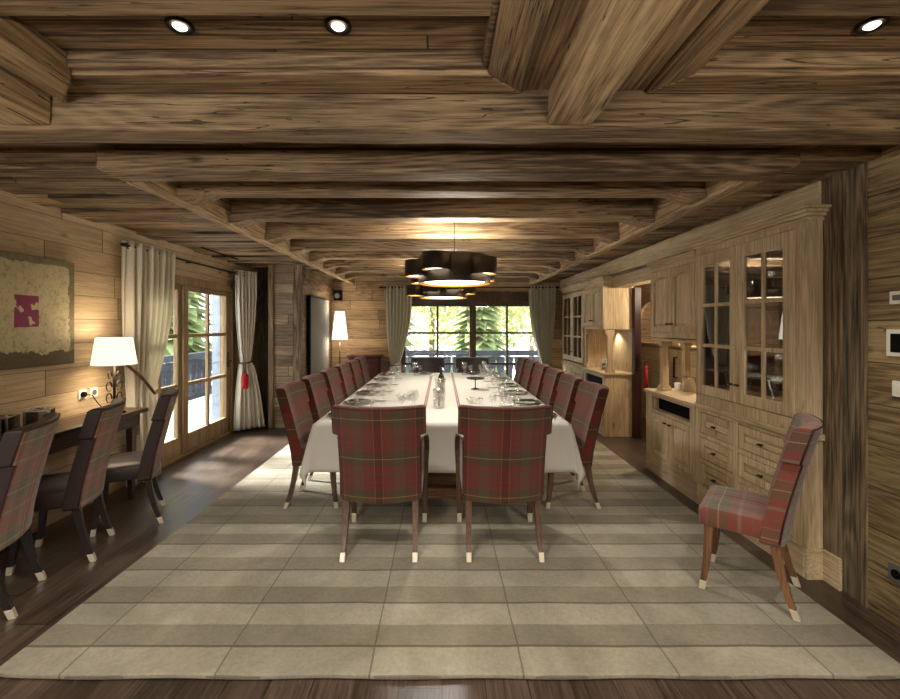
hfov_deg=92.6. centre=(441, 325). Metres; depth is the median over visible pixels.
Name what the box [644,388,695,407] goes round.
countertop
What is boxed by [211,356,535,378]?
snowy ground
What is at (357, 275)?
ceiling beam
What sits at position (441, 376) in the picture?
wine bottle
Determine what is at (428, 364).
armchair
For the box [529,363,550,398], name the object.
dining chair
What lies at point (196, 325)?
fir tree
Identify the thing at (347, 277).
corbel
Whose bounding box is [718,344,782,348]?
shelf
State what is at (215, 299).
window shutter
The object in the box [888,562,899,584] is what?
wall socket
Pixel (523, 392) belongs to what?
dinner plate
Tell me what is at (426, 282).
diffuser
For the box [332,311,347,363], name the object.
floor lamp
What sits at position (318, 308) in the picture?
canvas panel
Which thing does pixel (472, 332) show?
window
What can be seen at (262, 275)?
wall
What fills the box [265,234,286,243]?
corbel
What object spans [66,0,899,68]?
trim
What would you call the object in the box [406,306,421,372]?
fir tree
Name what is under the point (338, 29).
recessed light
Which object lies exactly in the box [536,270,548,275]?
corbel
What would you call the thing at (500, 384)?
dinner plate
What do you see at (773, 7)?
trim
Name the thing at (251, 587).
rug
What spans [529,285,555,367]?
curtain
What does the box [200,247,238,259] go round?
ceiling vent
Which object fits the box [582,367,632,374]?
countertop
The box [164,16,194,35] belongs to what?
recessed light
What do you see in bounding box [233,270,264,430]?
curtain
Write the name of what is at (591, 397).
dining chair
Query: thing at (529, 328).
birch tree
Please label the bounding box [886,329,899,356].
control panel
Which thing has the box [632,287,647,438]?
door
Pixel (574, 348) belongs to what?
tall cabinet
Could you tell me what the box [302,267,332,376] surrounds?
trim
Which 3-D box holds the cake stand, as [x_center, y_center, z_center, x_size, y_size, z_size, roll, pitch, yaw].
[0.430,0.740,5.550,0.236,0.144,0.236,0,0,0]
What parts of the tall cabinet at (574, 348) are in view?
drawer, door, cornice, drawer, door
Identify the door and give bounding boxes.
[156,275,234,467]
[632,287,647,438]
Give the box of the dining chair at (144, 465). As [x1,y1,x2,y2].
[90,387,178,536]
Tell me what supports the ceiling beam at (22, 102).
attached to the ceiling at (68, 33)
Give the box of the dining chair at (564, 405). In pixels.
[553,373,582,480]
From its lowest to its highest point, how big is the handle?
0.328 m
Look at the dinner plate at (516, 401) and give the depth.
4.52 m
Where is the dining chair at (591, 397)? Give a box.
[545,381,608,508]
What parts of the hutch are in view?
door, raised panel, frame, cornice, door, raised panel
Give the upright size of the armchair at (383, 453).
1.030 m
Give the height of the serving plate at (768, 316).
0.293 m
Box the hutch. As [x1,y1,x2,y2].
[580,276,633,436]
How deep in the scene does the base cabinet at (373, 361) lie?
8.16 m
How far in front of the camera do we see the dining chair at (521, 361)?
7.20 m
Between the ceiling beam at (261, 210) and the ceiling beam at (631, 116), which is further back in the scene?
the ceiling beam at (261, 210)
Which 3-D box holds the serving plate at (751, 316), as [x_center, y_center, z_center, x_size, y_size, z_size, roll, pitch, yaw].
[2.502,-0.003,3.580,0.079,0.293,0.302,0,0,-1]
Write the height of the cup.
0.080 m
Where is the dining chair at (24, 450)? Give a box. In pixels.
[0,412,60,619]
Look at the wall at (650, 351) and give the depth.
6.92 m
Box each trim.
[0,16,70,101]
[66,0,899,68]
[268,265,273,428]
[293,265,301,381]
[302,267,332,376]
[412,292,528,301]
[488,0,553,91]
[523,0,720,89]
[560,181,820,288]
[613,267,650,287]
[634,283,679,344]
[646,0,768,91]
[647,69,899,92]
[755,0,899,15]
[821,172,842,558]
[843,164,860,602]
[861,162,867,607]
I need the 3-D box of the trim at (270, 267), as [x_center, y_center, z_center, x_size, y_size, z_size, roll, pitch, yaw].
[-2.640,0.315,6.670,0.080,2.530,0.100,0,0,0]
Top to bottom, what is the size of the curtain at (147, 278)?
2.380 m
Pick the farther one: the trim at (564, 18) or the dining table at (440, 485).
the dining table at (440, 485)
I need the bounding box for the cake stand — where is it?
[467,377,483,389]
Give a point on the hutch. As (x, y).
(607, 310)
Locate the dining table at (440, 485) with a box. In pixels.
[421,473,462,497]
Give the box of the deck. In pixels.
[165,394,211,440]
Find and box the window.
[401,302,540,375]
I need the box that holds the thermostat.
[889,291,899,303]
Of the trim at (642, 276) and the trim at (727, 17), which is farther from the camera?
the trim at (642, 276)
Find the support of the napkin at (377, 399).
on the tablecloth
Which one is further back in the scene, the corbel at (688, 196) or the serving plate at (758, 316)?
the serving plate at (758, 316)
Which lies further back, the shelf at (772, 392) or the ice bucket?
the ice bucket
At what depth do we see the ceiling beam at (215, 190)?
2.84 m
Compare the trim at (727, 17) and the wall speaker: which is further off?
the wall speaker
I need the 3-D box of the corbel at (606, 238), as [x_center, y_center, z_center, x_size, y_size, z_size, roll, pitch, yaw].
[1.657,-0.877,4.320,0.175,0.065,0.190,0,0,0]
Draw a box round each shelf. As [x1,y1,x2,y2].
[708,385,782,401]
[718,302,782,306]
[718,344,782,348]
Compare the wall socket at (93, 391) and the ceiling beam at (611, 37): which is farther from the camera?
the wall socket at (93, 391)
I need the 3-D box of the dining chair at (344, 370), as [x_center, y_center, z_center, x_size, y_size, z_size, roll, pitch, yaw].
[-1.165,1.038,5.830,0.568,1.030,0.522,0,0,0]
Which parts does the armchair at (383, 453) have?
leg, arm, backrest, leg, arm panel, arm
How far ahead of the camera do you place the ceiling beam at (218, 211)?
3.43 m
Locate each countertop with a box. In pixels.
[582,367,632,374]
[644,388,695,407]
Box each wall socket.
[78,389,86,399]
[90,387,97,397]
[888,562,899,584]
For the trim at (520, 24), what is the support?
attached to the ceiling at (68, 33)
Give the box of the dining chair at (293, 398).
[275,381,338,508]
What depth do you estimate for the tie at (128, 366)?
4.23 m
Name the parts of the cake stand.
dish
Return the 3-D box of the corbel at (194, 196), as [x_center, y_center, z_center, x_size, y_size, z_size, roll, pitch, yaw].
[-1.657,-0.877,2.920,0.175,0.065,0.190,0,0,0]
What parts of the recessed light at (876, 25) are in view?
bulb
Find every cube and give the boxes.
[0,414,19,437]
[23,407,54,425]
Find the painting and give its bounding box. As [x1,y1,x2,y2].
[0,250,73,369]
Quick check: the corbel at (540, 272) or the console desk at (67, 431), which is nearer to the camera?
the console desk at (67, 431)
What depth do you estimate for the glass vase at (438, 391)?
4.28 m
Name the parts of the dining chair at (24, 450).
leg, backrest, leg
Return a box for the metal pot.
[601,360,606,369]
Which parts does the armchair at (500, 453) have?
arm, arm panel, leg, backrest, arm, leg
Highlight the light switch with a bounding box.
[892,381,899,396]
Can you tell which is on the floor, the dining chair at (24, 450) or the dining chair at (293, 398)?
the dining chair at (24, 450)
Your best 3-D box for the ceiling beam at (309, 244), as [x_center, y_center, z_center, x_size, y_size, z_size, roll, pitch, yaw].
[0.000,-1.026,5.020,3.490,0.297,0.160,0,0,0]
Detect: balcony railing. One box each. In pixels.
[161,351,211,400]
[406,350,539,379]
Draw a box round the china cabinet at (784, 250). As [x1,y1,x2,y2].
[687,204,831,433]
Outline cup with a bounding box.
[674,382,680,389]
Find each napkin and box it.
[349,399,365,400]
[374,398,387,400]
[518,399,534,400]
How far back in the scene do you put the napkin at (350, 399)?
4.52 m
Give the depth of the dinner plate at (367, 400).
4.52 m
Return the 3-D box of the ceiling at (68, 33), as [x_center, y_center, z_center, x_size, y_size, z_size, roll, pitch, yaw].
[-0.350,-1.113,-0.400,5.900,0.115,4.700,0,0,0]
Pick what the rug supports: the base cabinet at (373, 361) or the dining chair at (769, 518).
the dining chair at (769, 518)
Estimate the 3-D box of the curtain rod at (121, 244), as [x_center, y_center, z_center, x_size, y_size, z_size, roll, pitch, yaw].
[-3.070,-0.775,5.250,0.120,0.038,2.360,0,0,0]
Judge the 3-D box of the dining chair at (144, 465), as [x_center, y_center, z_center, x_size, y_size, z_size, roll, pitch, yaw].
[-2.496,1.065,3.533,0.568,1.030,0.522,0,0,-31]
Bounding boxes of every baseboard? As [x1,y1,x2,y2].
[30,483,110,533]
[805,548,841,590]
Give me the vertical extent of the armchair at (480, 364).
0.984 m
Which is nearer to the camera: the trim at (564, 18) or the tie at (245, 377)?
the trim at (564, 18)
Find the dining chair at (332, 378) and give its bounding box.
[319,368,344,406]
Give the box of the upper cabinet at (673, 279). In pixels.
[647,250,695,389]
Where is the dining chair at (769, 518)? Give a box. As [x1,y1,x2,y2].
[698,413,824,622]
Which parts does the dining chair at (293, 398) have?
leg, backrest, seat, leg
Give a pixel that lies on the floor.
(188, 485)
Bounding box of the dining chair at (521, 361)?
[513,356,529,384]
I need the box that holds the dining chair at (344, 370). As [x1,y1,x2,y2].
[334,363,354,398]
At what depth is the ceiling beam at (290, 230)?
4.24 m
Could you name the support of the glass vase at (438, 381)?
on the tablecloth
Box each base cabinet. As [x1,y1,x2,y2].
[347,355,381,379]
[644,388,696,502]
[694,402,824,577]
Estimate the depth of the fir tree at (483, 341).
17.55 m
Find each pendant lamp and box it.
[405,222,496,286]
[406,284,475,299]
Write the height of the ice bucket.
0.155 m
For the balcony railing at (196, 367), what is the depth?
9.33 m
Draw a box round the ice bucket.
[682,376,695,391]
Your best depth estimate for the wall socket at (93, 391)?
3.86 m
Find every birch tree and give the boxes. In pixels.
[408,306,461,356]
[450,306,529,356]
[508,306,535,359]
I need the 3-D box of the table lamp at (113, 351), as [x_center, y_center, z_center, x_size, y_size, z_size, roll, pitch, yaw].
[-2.895,0.436,3.800,0.336,0.665,0.336,0,0,0]
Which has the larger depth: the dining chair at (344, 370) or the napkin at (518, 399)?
the dining chair at (344, 370)
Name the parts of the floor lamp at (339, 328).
lamp shade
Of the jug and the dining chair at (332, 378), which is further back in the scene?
the jug
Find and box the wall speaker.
[333,290,342,300]
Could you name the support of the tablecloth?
on the dining table at (440, 485)
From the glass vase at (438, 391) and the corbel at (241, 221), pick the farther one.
the glass vase at (438, 391)
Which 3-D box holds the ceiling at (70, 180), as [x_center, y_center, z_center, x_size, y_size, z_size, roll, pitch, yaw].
[-0.390,-0.953,5.470,5.620,0.065,6.260,0,0,0]
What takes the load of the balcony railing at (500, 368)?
on the deck
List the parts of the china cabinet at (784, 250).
door, frame, cornice, door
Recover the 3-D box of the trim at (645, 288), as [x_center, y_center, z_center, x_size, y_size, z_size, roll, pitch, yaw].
[3.500,-0.310,7.100,0.060,1.220,1.600,0,0,0]
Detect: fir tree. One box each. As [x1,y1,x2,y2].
[163,292,211,386]
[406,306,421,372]
[443,306,512,376]
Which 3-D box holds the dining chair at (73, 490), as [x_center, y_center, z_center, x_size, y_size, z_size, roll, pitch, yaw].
[-2.577,1.065,3.010,0.568,1.030,0.522,0,0,-23]
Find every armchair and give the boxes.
[331,405,428,561]
[410,357,444,372]
[455,405,552,561]
[456,357,490,372]
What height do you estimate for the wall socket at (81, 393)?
0.084 m
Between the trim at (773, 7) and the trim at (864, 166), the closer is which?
the trim at (773, 7)
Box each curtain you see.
[121,240,175,486]
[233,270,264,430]
[385,285,411,372]
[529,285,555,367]
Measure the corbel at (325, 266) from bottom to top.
0.065 m
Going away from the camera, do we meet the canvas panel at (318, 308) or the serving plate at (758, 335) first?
the serving plate at (758, 335)
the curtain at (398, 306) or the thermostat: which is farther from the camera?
the curtain at (398, 306)
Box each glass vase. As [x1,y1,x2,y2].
[433,389,444,406]
[435,378,445,398]
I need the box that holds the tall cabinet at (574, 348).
[559,282,586,380]
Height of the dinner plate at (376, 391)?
0.019 m
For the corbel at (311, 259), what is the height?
0.065 m
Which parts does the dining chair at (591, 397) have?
leg, seat, backrest, leg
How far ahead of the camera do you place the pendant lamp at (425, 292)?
5.85 m
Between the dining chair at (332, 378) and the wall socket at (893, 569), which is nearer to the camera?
the wall socket at (893, 569)
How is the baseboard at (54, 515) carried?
attached to the wall at (27, 228)
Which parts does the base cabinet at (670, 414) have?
door, raised panel, door, raised panel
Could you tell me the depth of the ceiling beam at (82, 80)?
1.73 m
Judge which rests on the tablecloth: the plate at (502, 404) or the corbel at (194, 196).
the plate at (502, 404)
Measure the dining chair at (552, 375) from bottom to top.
1.030 m
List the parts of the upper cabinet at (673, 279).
door, raised panel, cornice, rail, frame, door, raised panel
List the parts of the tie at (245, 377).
cord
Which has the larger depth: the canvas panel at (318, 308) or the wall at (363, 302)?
the wall at (363, 302)
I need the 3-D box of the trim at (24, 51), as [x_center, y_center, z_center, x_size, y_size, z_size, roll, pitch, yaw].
[-1.525,-1.000,1.210,0.150,0.120,1.213,0,0,0]
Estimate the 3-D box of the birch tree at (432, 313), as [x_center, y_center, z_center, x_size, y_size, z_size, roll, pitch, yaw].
[-0.659,-0.249,24.046,4.714,11.642,4.682,0,0,0]
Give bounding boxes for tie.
[125,365,155,394]
[238,358,253,388]
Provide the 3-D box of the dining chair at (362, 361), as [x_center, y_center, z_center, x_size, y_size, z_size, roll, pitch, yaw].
[-1.165,1.038,7.140,0.568,1.030,0.522,0,0,0]
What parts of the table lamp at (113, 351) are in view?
lamp shade, stem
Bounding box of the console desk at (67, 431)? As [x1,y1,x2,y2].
[0,407,148,553]
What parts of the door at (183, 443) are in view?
handle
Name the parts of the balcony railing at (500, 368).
rail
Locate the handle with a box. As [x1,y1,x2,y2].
[673,357,676,378]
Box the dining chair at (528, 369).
[520,359,538,391]
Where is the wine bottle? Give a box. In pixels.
[438,367,444,393]
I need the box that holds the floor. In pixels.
[0,417,899,698]
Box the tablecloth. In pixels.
[299,373,584,489]
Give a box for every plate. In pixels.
[344,399,370,403]
[356,390,379,393]
[366,383,386,386]
[497,383,517,386]
[499,403,513,405]
[504,390,527,393]
[513,399,539,403]
[729,308,755,338]
[747,308,760,341]
[747,308,760,342]
[752,308,770,342]
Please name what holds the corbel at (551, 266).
attached to the ceiling beam at (339, 263)
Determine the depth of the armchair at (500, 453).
2.84 m
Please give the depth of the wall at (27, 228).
3.70 m
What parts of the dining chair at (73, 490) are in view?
leg, leg, seat, leg, backrest, leg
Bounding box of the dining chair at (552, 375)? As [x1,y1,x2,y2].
[539,368,564,406]
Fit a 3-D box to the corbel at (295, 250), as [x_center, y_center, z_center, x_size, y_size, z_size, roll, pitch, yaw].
[-1.657,-0.877,5.020,0.175,0.065,0.190,0,0,0]
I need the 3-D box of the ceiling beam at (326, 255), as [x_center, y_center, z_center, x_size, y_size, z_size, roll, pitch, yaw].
[0.000,-1.026,5.720,3.490,0.297,0.160,0,0,0]
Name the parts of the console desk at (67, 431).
leg, scalloped rail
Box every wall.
[0,190,257,516]
[258,271,267,418]
[274,265,331,427]
[332,277,562,372]
[562,145,899,627]
[641,303,695,345]
[641,342,695,418]
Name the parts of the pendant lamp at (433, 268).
lamp shade, lamp shade, lamp shade, lamp shade, cord, lamp shade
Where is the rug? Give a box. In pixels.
[0,440,899,679]
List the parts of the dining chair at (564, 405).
backrest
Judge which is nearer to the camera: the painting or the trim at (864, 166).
the trim at (864, 166)
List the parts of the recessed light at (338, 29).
bulb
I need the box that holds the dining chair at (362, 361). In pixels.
[354,356,370,384]
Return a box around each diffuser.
[424,280,484,284]
[424,297,462,297]
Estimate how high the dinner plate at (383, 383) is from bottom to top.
0.019 m
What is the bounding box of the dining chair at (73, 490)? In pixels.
[5,397,125,575]
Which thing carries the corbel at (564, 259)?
attached to the ceiling beam at (326, 255)
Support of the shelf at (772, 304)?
attached to the china cabinet at (784, 250)
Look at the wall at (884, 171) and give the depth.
2.33 m
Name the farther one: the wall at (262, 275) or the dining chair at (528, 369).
the wall at (262, 275)
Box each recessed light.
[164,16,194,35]
[324,16,350,35]
[854,16,890,34]
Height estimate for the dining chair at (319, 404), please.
1.030 m
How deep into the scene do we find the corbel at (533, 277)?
7.73 m
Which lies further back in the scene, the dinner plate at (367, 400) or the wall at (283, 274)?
the wall at (283, 274)
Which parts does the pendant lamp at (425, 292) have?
lamp shade, lamp shade, lamp shade, lamp shade, lamp shade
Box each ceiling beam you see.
[0,66,49,124]
[0,88,899,144]
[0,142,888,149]
[67,69,520,92]
[97,150,799,180]
[124,181,354,283]
[179,181,704,199]
[231,198,652,223]
[266,222,617,239]
[291,239,592,251]
[309,251,574,260]
[324,260,559,267]
[336,267,547,272]
[345,273,538,277]
[529,180,762,283]
[548,0,684,123]
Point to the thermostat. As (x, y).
(894, 296)
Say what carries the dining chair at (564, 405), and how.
on the rug
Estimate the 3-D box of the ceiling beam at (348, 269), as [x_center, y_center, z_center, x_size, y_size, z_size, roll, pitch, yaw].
[0.000,-1.026,7.120,3.490,0.297,0.160,0,0,0]
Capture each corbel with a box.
[177,188,217,204]
[229,215,259,227]
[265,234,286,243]
[290,247,307,254]
[309,257,323,262]
[323,264,335,269]
[335,270,347,275]
[345,275,354,279]
[529,275,538,279]
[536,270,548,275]
[548,264,560,269]
[560,257,574,262]
[576,247,593,254]
[597,234,618,243]
[624,215,654,227]
[666,188,706,204]
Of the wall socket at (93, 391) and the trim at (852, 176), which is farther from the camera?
the wall socket at (93, 391)
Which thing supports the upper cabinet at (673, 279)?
attached to the wall at (884, 171)
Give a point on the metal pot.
(603, 362)
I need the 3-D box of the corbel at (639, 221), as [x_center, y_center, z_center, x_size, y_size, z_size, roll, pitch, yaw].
[1.657,-0.877,3.620,0.175,0.065,0.190,0,0,0]
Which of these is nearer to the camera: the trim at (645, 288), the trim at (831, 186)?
the trim at (831, 186)
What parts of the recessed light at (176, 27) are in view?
bulb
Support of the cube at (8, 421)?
on the console desk at (67, 431)
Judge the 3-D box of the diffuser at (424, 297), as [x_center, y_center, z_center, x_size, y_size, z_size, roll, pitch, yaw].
[0.020,-0.407,6.050,0.563,0.005,0.563,0,0,38]
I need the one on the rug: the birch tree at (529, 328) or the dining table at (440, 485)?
the dining table at (440, 485)
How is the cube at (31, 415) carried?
on the console desk at (67, 431)
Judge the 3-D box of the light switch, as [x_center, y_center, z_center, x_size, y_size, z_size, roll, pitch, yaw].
[2.381,0.329,2.212,0.019,0.082,0.120,0,0,0]
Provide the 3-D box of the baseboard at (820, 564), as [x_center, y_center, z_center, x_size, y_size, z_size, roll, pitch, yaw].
[2.335,1.485,2.626,0.130,0.190,0.132,0,0,0]
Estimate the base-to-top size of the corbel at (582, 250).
0.065 m
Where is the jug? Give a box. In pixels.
[575,324,579,335]
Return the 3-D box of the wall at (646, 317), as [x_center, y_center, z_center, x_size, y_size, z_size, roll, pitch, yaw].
[3.600,0.130,5.600,1.600,2.900,6.000,0,0,0]
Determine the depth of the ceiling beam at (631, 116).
1.83 m
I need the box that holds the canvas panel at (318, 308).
[308,296,328,374]
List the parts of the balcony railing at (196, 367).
cross rail, rail, cross rail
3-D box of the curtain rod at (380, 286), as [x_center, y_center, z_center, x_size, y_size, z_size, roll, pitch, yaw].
[0.530,-0.755,8.500,3.520,0.038,0.200,0,0,0]
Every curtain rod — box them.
[120,243,236,273]
[379,286,558,287]
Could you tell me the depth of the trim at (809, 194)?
4.00 m
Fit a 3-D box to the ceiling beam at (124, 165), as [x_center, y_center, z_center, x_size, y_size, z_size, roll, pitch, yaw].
[0.035,-0.892,2.400,3.810,0.125,0.160,0,0,0]
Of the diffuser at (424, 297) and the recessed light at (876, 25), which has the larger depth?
the diffuser at (424, 297)
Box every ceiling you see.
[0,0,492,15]
[0,149,880,278]
[16,16,899,52]
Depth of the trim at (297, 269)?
6.62 m
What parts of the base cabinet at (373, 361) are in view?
door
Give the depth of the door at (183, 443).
5.63 m
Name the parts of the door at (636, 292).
handle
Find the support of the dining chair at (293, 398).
on the rug
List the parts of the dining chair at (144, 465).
leg, leg, seat, leg, backrest, leg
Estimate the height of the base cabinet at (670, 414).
0.885 m
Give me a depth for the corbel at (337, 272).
7.03 m
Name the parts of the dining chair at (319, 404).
backrest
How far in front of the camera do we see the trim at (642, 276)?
5.46 m
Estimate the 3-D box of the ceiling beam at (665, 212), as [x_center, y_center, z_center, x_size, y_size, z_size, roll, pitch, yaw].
[1.800,-1.001,5.540,0.117,0.345,6.120,0,0,0]
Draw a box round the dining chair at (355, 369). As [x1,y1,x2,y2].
[345,359,363,391]
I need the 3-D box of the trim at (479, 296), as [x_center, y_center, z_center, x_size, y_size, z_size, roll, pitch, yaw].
[0.600,-0.580,8.585,3.200,0.200,0.030,0,0,0]
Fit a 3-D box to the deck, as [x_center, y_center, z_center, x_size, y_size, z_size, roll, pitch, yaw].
[0.200,1.645,3.550,11.600,0.070,14.100,0,0,0]
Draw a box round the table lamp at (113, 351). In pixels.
[90,337,137,412]
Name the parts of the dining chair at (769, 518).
leg, leg, seat, leg, leg, backrest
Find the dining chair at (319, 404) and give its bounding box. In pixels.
[301,373,330,480]
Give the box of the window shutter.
[212,295,219,421]
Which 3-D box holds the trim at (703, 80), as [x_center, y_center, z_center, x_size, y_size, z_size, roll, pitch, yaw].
[1.732,-1.021,1.750,1.737,0.078,0.140,0,0,0]

